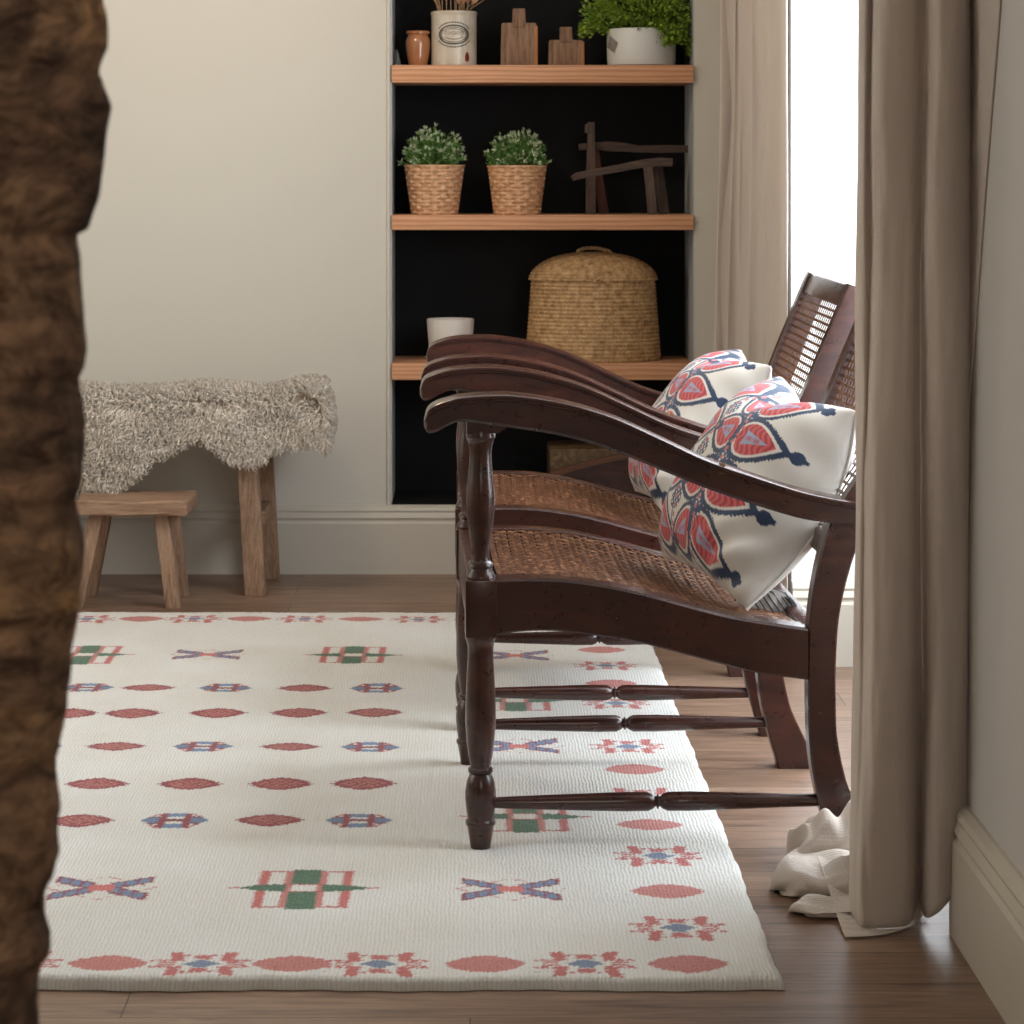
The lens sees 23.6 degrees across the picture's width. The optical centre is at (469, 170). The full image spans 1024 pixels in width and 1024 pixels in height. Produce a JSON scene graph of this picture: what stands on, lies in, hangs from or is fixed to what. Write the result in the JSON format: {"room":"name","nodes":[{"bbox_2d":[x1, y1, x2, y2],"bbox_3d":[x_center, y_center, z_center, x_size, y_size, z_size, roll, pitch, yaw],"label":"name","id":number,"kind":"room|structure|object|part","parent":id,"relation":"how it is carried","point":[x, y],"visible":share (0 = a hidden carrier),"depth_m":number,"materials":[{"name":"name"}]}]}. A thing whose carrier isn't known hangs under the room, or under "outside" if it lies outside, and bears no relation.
{"room":"traditional dwelling","nodes":[
{"label":"traditional dwelling","id":0,"kind":"room"},
{"bbox_2d":[0,0,111,1023],"bbox_3d":[-0.583,0.246,1.631,0.733,0.903,0.457,0,0,0],"label":"trunk","id":1,"kind":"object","parent":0,"point":[56,107],"depth_m":1.44,"materials":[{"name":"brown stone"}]},
{"bbox_2d":[76,0,719,504],"bbox_3d":[-1.025,-0.105,7.002,4.050,2.450,0.356,0,0,0],"label":"wall","id":2,"kind":"structure","parent":0,"point":[253,183],"depth_m":6.83,"materials":[{"name":"paint"}]},
{"bbox_2d":[80,505,455,573],"bbox_3d":[-1.135,1.025,6.817,3.730,0.190,0.026,0,0,0],"label":"baseboard","id":3,"kind":"structure","parent":2,"relation":"attached to","point":[312,539],"depth_m":6.80,"materials":[{"name":"beige paint"}]},
{"bbox_3d":[0.203,-0.100,6.979,0.846,2.060,0.293,0,0,0],"label":"niche panel","id":4,"kind":"part","parent":2,"relation":"part of","materials":[{"name":"paint"}]},
{"bbox_2d":[392,356,690,379],"bbox_3d":[0.202,0.558,6.960,0.839,0.046,0.287,0,0,0],"label":"shelf","id":5,"kind":"object","parent":2,"relation":"attached to","point":[403,367],"visible":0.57,"depth_m":6.82,"materials":[{"name":"brown wood"}]},
{"bbox_2d":[427,317,473,344],"bbox_3d":[-0.055,0.476,6.910,0.134,0.119,0.134,0,0,0],"label":"plant pot","id":6,"kind":"object","parent":5,"relation":"on","point":[438,328],"visible":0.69,"depth_m":6.86,"materials":[{"name":"grey ceramic"}]},
{"bbox_2d":[527,246,660,362],"bbox_3d":[0.349,0.374,6.950,0.382,0.324,0.258,0,0,9],"label":"lidded basket","id":7,"kind":"object","parent":5,"relation":"on","point":[595,307],"visible":0.94,"depth_m":6.85,"materials":[{"name":"wicker"}]},
{"bbox_3d":[0.352,0.226,6.940,0.108,0.028,0.012,0,0,0],"label":"handle","id":8,"kind":"part","parent":7,"relation":"part of","materials":[{"name":"wicker"}]},
{"bbox_2d":[392,65,692,85],"bbox_3d":[0.202,-0.271,6.960,0.839,0.049,0.287,0,0,0],"label":"shelf","id":9,"kind":"object","parent":2,"relation":"attached to","point":[402,75],"visible":1,"depth_m":6.82,"materials":[{"name":"brown wood"}]},
{"bbox_2d":[394,50,400,64],"bbox_3d":[-0.204,-0.319,6.917,0.022,0.048,0.013,0,0,0],"label":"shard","id":10,"kind":"object","parent":9,"relation":"on","point":[396,55],"visible":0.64,"depth_m":6.91,"materials":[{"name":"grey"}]},
{"bbox_2d":[406,31,429,64],"bbox_3d":[-0.147,-0.345,6.930,0.070,0.100,0.070,0,0,0],"label":"jar","id":11,"kind":"object","parent":9,"relation":"on","point":[417,42],"visible":0.89,"depth_m":6.90,"materials":[{"name":"brown ceramic"}]},
{"bbox_2d":[431,10,476,64],"bbox_3d":[-0.045,-0.373,6.930,0.132,0.156,0.132,0,0,0],"label":"crock","id":12,"kind":"object","parent":9,"relation":"on","point":[453,32],"visible":0.97,"depth_m":6.88,"materials":[{"name":"ceramic"}]},
{"bbox_2d":[434,0,483,10],"bbox_3d":[-0.031,-0.469,6.906,0.235,0.325,0.118,0,0,0],"label":"bunch","id":13,"kind":"object","parent":12,"relation":"in","point":[473,2],"visible":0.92,"depth_m":6.90,"materials":[{"name":"brown"}]},
{"bbox_2d":[500,8,537,64],"bbox_3d":[0.139,-0.377,6.928,0.105,0.164,0.045,0,0,0],"label":"cutting board","id":14,"kind":"object","parent":9,"relation":"on","point":[519,38],"visible":0.84,"depth_m":6.91,"materials":[{"name":"brown wood"}]},
{"bbox_3d":[0.139,-0.432,6.910,0.033,0.052,0.008,0,0,0],"label":"handle","id":15,"kind":"part","parent":14,"relation":"part of","materials":[{"name":"brown wood"}]},
{"bbox_2d":[548,27,583,64],"bbox_3d":[0.272,-0.351,6.928,0.102,0.112,0.045,0,0,0],"label":"cutting board","id":16,"kind":"object","parent":9,"relation":"on","point":[566,50],"visible":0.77,"depth_m":6.91,"materials":[{"name":"brown wood"}]},
{"bbox_3d":[0.272,-0.384,6.910,0.032,0.044,0.008,0,0,0],"label":"handle","id":17,"kind":"part","parent":16,"relation":"part of","materials":[{"name":"brown wood"}]},
{"bbox_2d":[577,0,691,64],"bbox_3d":[0.467,-0.432,6.934,0.329,0.274,0.253,0,0,0],"label":"potted plant","id":18,"kind":"object","parent":9,"relation":"on","point":[656,45],"visible":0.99,"depth_m":6.87,"materials":[{"name":"green plant"}]},
{"bbox_3d":[0.485,-0.348,6.940,0.195,0.106,0.195,0,0,0],"label":"pot","id":19,"kind":"part","parent":18,"relation":"part of","materials":[{"name":"grey ceramic"}]},
{"bbox_2d":[392,213,692,229],"bbox_3d":[0.202,0.143,6.960,0.839,0.042,0.287,0,0,0],"label":"shelf","id":20,"kind":"object","parent":2,"relation":"attached to","point":[400,221],"visible":0.98,"depth_m":6.82,"materials":[{"name":"brown wood"}]},
{"bbox_2d":[397,123,466,214],"bbox_3d":[-0.107,-0.009,6.920,0.200,0.262,0.177,0,0,0],"label":"potted plant","id":21,"kind":"object","parent":20,"relation":"on","point":[434,188],"visible":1,"depth_m":6.87,"materials":[{"name":"beige wicker"}]},
{"bbox_3d":[-0.108,-0.068,6.920,0.179,0.113,0.168,0,0,0],"label":"stem","id":22,"kind":"part","parent":21,"relation":"part of","materials":[{"name":"green plant"}]},
{"bbox_3d":[-0.100,0.052,6.921,0.175,0.140,0.174,0,0,0],"label":"wicker pot","id":23,"kind":"part","parent":21,"relation":"part of","materials":[{"name":"brown wicker"}]},
{"bbox_2d":[483,129,551,214],"bbox_3d":[0.134,-0.002,6.919,0.195,0.248,0.184,0,0,0],"label":"potted plant","id":24,"kind":"object","parent":20,"relation":"on","point":[518,189],"visible":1,"depth_m":6.87,"materials":[{"name":"beige wicker"}]},
{"bbox_3d":[0.132,-0.058,6.914,0.181,0.096,0.149,0,0,0],"label":"stem","id":25,"kind":"part","parent":24,"relation":"part of","materials":[{"name":"green plant"}]},
{"bbox_3d":[0.133,0.053,6.921,0.172,0.139,0.171,0,0,0],"label":"wicker pot","id":26,"kind":"part","parent":24,"relation":"part of","materials":[{"name":"brown wicker"}]},
{"bbox_2d":[571,158,672,214],"bbox_3d":[0.427,0.043,6.901,0.284,0.162,0.066,0,0,0],"label":"wooden stool","id":27,"kind":"object","parent":20,"relation":"on","point":[654,178],"visible":1,"depth_m":6.87,"materials":[{"name":"brown wood"}]},
{"bbox_3d":[0.506,0.053,6.878,0.040,0.140,0.018,0,0,0],"label":"leg","id":28,"kind":"part","parent":27,"relation":"part of","materials":[{"name":"brown wood"}]},
{"bbox_3d":[0.534,0.053,6.910,0.044,0.141,0.018,0,0,0],"label":"leg","id":29,"kind":"part","parent":27,"relation":"part of","materials":[{"name":"brown wood"}]},
{"bbox_3d":[0.544,0.053,6.925,0.038,0.140,0.018,0,0,0],"label":"leg","id":30,"kind":"part","parent":27,"relation":"part of","materials":[{"name":"brown wood"}]},
{"bbox_2d":[578,122,687,213],"bbox_3d":[0.469,-0.007,7.008,0.316,0.263,0.088,0,0,0],"label":"trestle","id":31,"kind":"object","parent":20,"relation":"on","point":[594,185],"visible":0.98,"depth_m":7.00,"materials":[{"name":"brown wood"}]},
{"bbox_3d":[0.344,-0.008,6.980,0.028,0.262,0.024,0,0,0],"label":"post","id":32,"kind":"part","parent":31,"relation":"part of","materials":[{"name":"brown wood"}]},
{"bbox_3d":[0.374,0.032,7.035,0.049,0.185,0.034,0,0,0],"label":"leg","id":33,"kind":"part","parent":31,"relation":"part of","materials":[{"name":"brown wood"}]},
{"bbox_2d":[547,440,650,497],"bbox_3d":[0.416,0.852,6.965,0.390,0.148,0.240,0,0,0],"label":"basket","id":34,"kind":"object","parent":2,"relation":"in","point":[577,459],"visible":0.38,"depth_m":6.86,"materials":[{"name":"wicker"}]},
{"bbox_2d":[38,574,1005,1023],"bbox_3d":[-0.700,1.120,2.500,4.600,0.001,9.400,0,0,0],"label":"floor","id":35,"kind":"structure","parent":0,"point":[917,973],"depth_m":3.50,"materials":[{"name":"brown wood"}]},
{"bbox_2d":[76,489,197,608],"bbox_3d":[-0.872,0.980,6.359,0.312,0.280,0.229,0,0,0],"label":"stool","id":36,"kind":"object","parent":35,"relation":"on","point":[167,508],"visible":0.89,"depth_m":6.28,"materials":[{"name":"brown wood"}]},
{"bbox_3d":[-0.983,0.989,6.295,0.106,0.263,0.046,0,0,-24],"label":"leg","id":37,"kind":"part","parent":36,"relation":"part of","materials":[{"name":"brown wood"}]},
{"bbox_3d":[-0.980,0.998,6.447,0.086,0.245,0.054,0,0,0],"label":"leg","id":38,"kind":"part","parent":36,"relation":"part of","materials":[{"name":"brown wood"}]},
{"bbox_3d":[-0.778,0.989,6.295,0.074,0.262,0.060,0,0,0],"label":"leg","id":39,"kind":"part","parent":36,"relation":"part of","materials":[{"name":"brown wood"}]},
{"bbox_3d":[-0.771,0.998,6.447,0.060,0.245,0.054,0,0,0],"label":"leg","id":40,"kind":"part","parent":36,"relation":"part of","materials":[{"name":"brown wood"}]},
{"bbox_2d":[237,456,279,595],"bbox_3d":[-0.953,0.861,6.610,1.095,0.518,0.319,0,0,0],"label":"bench","id":41,"kind":"object","parent":35,"relation":"on","point":[257,495],"visible":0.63,"depth_m":6.48,"materials":[{"name":"brown wood"}]},
{"bbox_2d":[76,372,338,498],"bbox_3d":[-0.902,0.717,6.553,1.036,0.286,0.295,0,0,0],"label":"sheepskin","id":42,"kind":"object","parent":41,"relation":"on","point":[127,426],"visible":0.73,"depth_m":6.41,"materials":[{"name":"beige fur"}]},
{"bbox_3d":[-0.580,0.917,6.500,0.082,0.406,0.099,0,0,0],"label":"leg","id":43,"kind":"part","parent":41,"relation":"part of","materials":[{"name":"brown wood"}]},
{"bbox_3d":[-0.560,0.926,6.715,0.071,0.389,0.109,0,0,0],"label":"leg","id":44,"kind":"part","parent":41,"relation":"part of","materials":[{"name":"brown wood"}]},
{"bbox_2d":[38,612,784,991],"bbox_3d":[-0.445,1.109,4.753,1.755,0.019,2.824,0,0,0],"label":"area rug","id":45,"kind":"object","parent":35,"relation":"on","point":[253,800],"visible":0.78,"depth_m":4.11,"materials":[{"name":"fabric"}]},
{"bbox_2d":[420,320,855,849],"bbox_3d":[0.362,0.672,4.317,0.894,0.897,0.642,0,0,-2],"label":"armchair","id":46,"kind":"object","parent":45,"relation":"on","point":[510,578],"visible":0.86,"depth_m":4.02,"materials":[{"name":"brown wood"}]},
{"bbox_3d":[-0.001,0.935,4.591,0.051,0.350,0.051,0,0,-2],"label":"leg","id":47,"kind":"part","parent":46,"relation":"part of","materials":[{"name":"brown wood"}]},
{"bbox_3d":[-0.001,0.548,4.591,0.049,0.246,0.049,0,0,-2],"label":"arm post","id":48,"kind":"part","parent":46,"relation":"part of","materials":[{"name":"brown wood"}]},
{"bbox_3d":[0.007,0.711,4.306,0.039,0.085,0.530,0,0,-2],"label":"rail","id":49,"kind":"part","parent":46,"relation":"part of","materials":[{"name":"brown wood"}]},
{"bbox_3d":[0.017,0.935,4.021,0.051,0.350,0.051,0,0,-2],"label":"leg","id":50,"kind":"part","parent":46,"relation":"part of","materials":[{"name":"brown wood"}]},
{"bbox_3d":[0.017,0.548,4.021,0.049,0.246,0.049,0,0,-2],"label":"arm post","id":51,"kind":"part","parent":46,"relation":"part of","materials":[{"name":"brown wood"}]},
{"bbox_3d":[0.260,0.473,4.599,0.708,0.217,0.072,0,0,-2],"label":"armrest","id":52,"kind":"part","parent":46,"relation":"part of","materials":[{"name":"brown wood"}]},
{"bbox_3d":[0.278,0.751,4.600,0.516,0.168,0.040,0,0,-2],"label":"rail","id":53,"kind":"part","parent":46,"relation":"part of","materials":[{"name":"brown wicker"}]},
{"bbox_3d":[0.279,0.473,4.029,0.708,0.217,0.072,0,0,-2],"label":"armrest","id":54,"kind":"part","parent":46,"relation":"part of","materials":[{"name":"brown wood"}]},
{"bbox_3d":[0.285,0.714,4.315,0.522,0.093,0.534,0,0,-2],"label":"seat frame","id":55,"kind":"part","parent":46,"relation":"part of","materials":[{"name":"brown wicker"}]},
{"bbox_3d":[0.296,0.751,4.030,0.516,0.168,0.040,0,0,-2],"label":"rail","id":56,"kind":"part","parent":46,"relation":"part of","materials":[{"name":"brown wood"}]},
{"bbox_2d":[659,377,854,610],"bbox_3d":[0.491,0.558,4.311,0.256,0.363,0.400,0,0,-15],"label":"cushion","id":57,"kind":"object","parent":46,"relation":"on","point":[765,430],"visible":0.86,"depth_m":4.17,"materials":[{"name":"fabric"}]},
{"bbox_2d":[734,588,796,614],"bbox_3d":[0.521,0.746,4.221,0.132,0.059,0.015,0,0,-4],"label":"fan","id":58,"kind":"object","parent":46,"relation":"on","point":[777,600],"visible":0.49,"depth_m":4.22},
{"bbox_3d":[0.557,0.785,4.324,0.030,0.070,0.530,0,0,-2],"label":"rail","id":59,"kind":"part","parent":46,"relation":"part of","materials":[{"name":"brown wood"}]},
{"bbox_3d":[0.668,0.672,4.612,0.265,0.897,0.040,0,0,-2],"label":"post","id":60,"kind":"part","parent":46,"relation":"part of","materials":[{"name":"brown wood"}]},
{"bbox_3d":[0.588,0.621,4.324,0.036,0.040,0.534,0,0,-2],"label":"rail","id":61,"kind":"part","parent":46,"relation":"part of","materials":[{"name":"brown wood"}]},
{"bbox_3d":[0.686,0.672,4.043,0.265,0.897,0.040,0,0,-2],"label":"post","id":62,"kind":"part","parent":46,"relation":"part of","materials":[{"name":"brown wood"}]},
{"bbox_2d":[421,272,854,736],"bbox_3d":[0.350,0.672,5.155,0.894,0.897,0.642,0,0,0],"label":"armchair","id":63,"kind":"object","parent":35,"relation":"on","point":[530,498],"visible":0.54,"depth_m":5.04,"materials":[{"name":"brown wood"}]},
{"bbox_3d":[-0.004,0.935,4.870,0.051,0.350,0.051,0,0,0],"label":"leg","id":64,"kind":"part","parent":63,"relation":"part of","materials":[{"name":"brown wood"}]},
{"bbox_3d":[-0.004,0.548,4.870,0.049,0.246,0.049,0,0,0],"label":"arm post","id":65,"kind":"part","parent":63,"relation":"part of","materials":[{"name":"brown wood"}]},
{"bbox_3d":[0.258,0.473,5.440,0.708,0.217,0.072,0,0,0],"label":"armrest","id":66,"kind":"part","parent":63,"relation":"part of","materials":[{"name":"brown wood"}]},
{"bbox_3d":[0.258,0.473,4.870,0.708,0.217,0.072,0,0,0],"label":"armrest","id":67,"kind":"part","parent":63,"relation":"part of","materials":[{"name":"brown wood"}]},
{"bbox_3d":[0.274,0.714,5.155,0.522,0.093,0.534,0,0,0],"label":"seat frame","id":68,"kind":"part","parent":63,"relation":"part of","materials":[{"name":"brown wood"}]},
{"bbox_3d":[0.275,0.751,5.440,0.516,0.168,0.040,0,0,0],"label":"rail","id":69,"kind":"part","parent":63,"relation":"part of","materials":[{"name":"brown wood"}]},
{"bbox_3d":[0.275,0.751,4.870,0.516,0.168,0.040,0,0,0],"label":"rail","id":70,"kind":"part","parent":63,"relation":"part of","materials":[{"name":"brown wood"}]},
{"bbox_2d":[628,350,771,510],"bbox_3d":[0.480,0.552,5.169,0.278,0.327,0.383,0,0,0],"label":"cushion","id":71,"kind":"object","parent":63,"relation":"on","point":[708,382],"visible":0.46,"depth_m":5.07,"materials":[{"name":"fabric"}]},
{"bbox_3d":[0.665,0.672,5.440,0.265,0.897,0.040,0,0,0],"label":"post","id":72,"kind":"part","parent":63,"relation":"part of","materials":[{"name":"brown wood"}]},
{"bbox_3d":[0.665,0.672,4.870,0.265,0.897,0.040,0,0,0],"label":"post","id":73,"kind":"part","parent":63,"relation":"part of","materials":[{"name":"brown wood"}]},
{"bbox_3d":[0.760,0.251,5.155,0.046,0.046,0.534,0,0,0],"label":"rail","id":74,"kind":"part","parent":63,"relation":"part of","materials":[{"name":"brown wood"}]},
{"bbox_2d":[788,0,855,593],"bbox_3d":[1.065,-0.105,5.620,0.670,2.450,0.120,0,0,0],"label":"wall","id":75,"kind":"structure","parent":0,"point":[797,9],"depth_m":5.56,"materials":[{"name":"white paint"}]},
{"bbox_2d":[792,581,853,666],"bbox_3d":[1.015,1.025,5.547,0.570,0.190,0.026,0,0,0],"label":"baseboard","id":76,"kind":"structure","parent":75,"relation":"attached to","point":[800,589],"depth_m":5.53,"materials":[{"name":"beige paint"}]},
{"bbox_2d":[807,0,855,455],"bbox_3d":[1.002,-0.215,5.615,0.475,1.730,0.050,0,0,0],"label":"window","id":77,"kind":"structure","parent":75,"relation":"in","point":[811,4],"depth_m":5.59,"materials":[{"name":"white paint"}]},
{"bbox_2d":[816,0,1023,875],"bbox_3d":[0.790,-0.105,2.415,0.120,2.450,9.230,0,0,0],"label":"wall","id":78,"kind":"structure","parent":0,"point":[995,745],"depth_m":3.40,"materials":[{"name":"beige paint"}]},
{"bbox_2d":[714,0,787,589],"bbox_3d":[0.669,-0.040,5.882,0.092,2.300,0.814,0,0,-2],"label":"curtain","id":79,"kind":"object","parent":78,"relation":"hanging from","point":[751,287],"visible":0.56,"depth_m":5.79,"materials":[{"name":"fabric"}]},
{"bbox_2d":[769,0,1000,936],"bbox_3d":[0.612,-0.032,3.687,0.323,2.297,0.621,0,0,8],"label":"curtain","id":80,"kind":"object","parent":78,"relation":"hanging from","point":[927,68],"visible":0.94,"depth_m":3.57,"materials":[{"name":"fabric"}]},
{"bbox_2d":[949,804,1023,1023],"bbox_3d":[0.717,1.025,0.700,0.026,0.190,5.800,0,0,0],"label":"baseboard","id":81,"kind":"structure","parent":78,"relation":"attached to","point":[986,903],"depth_m":3.34,"materials":[{"name":"beige"}]}
]}

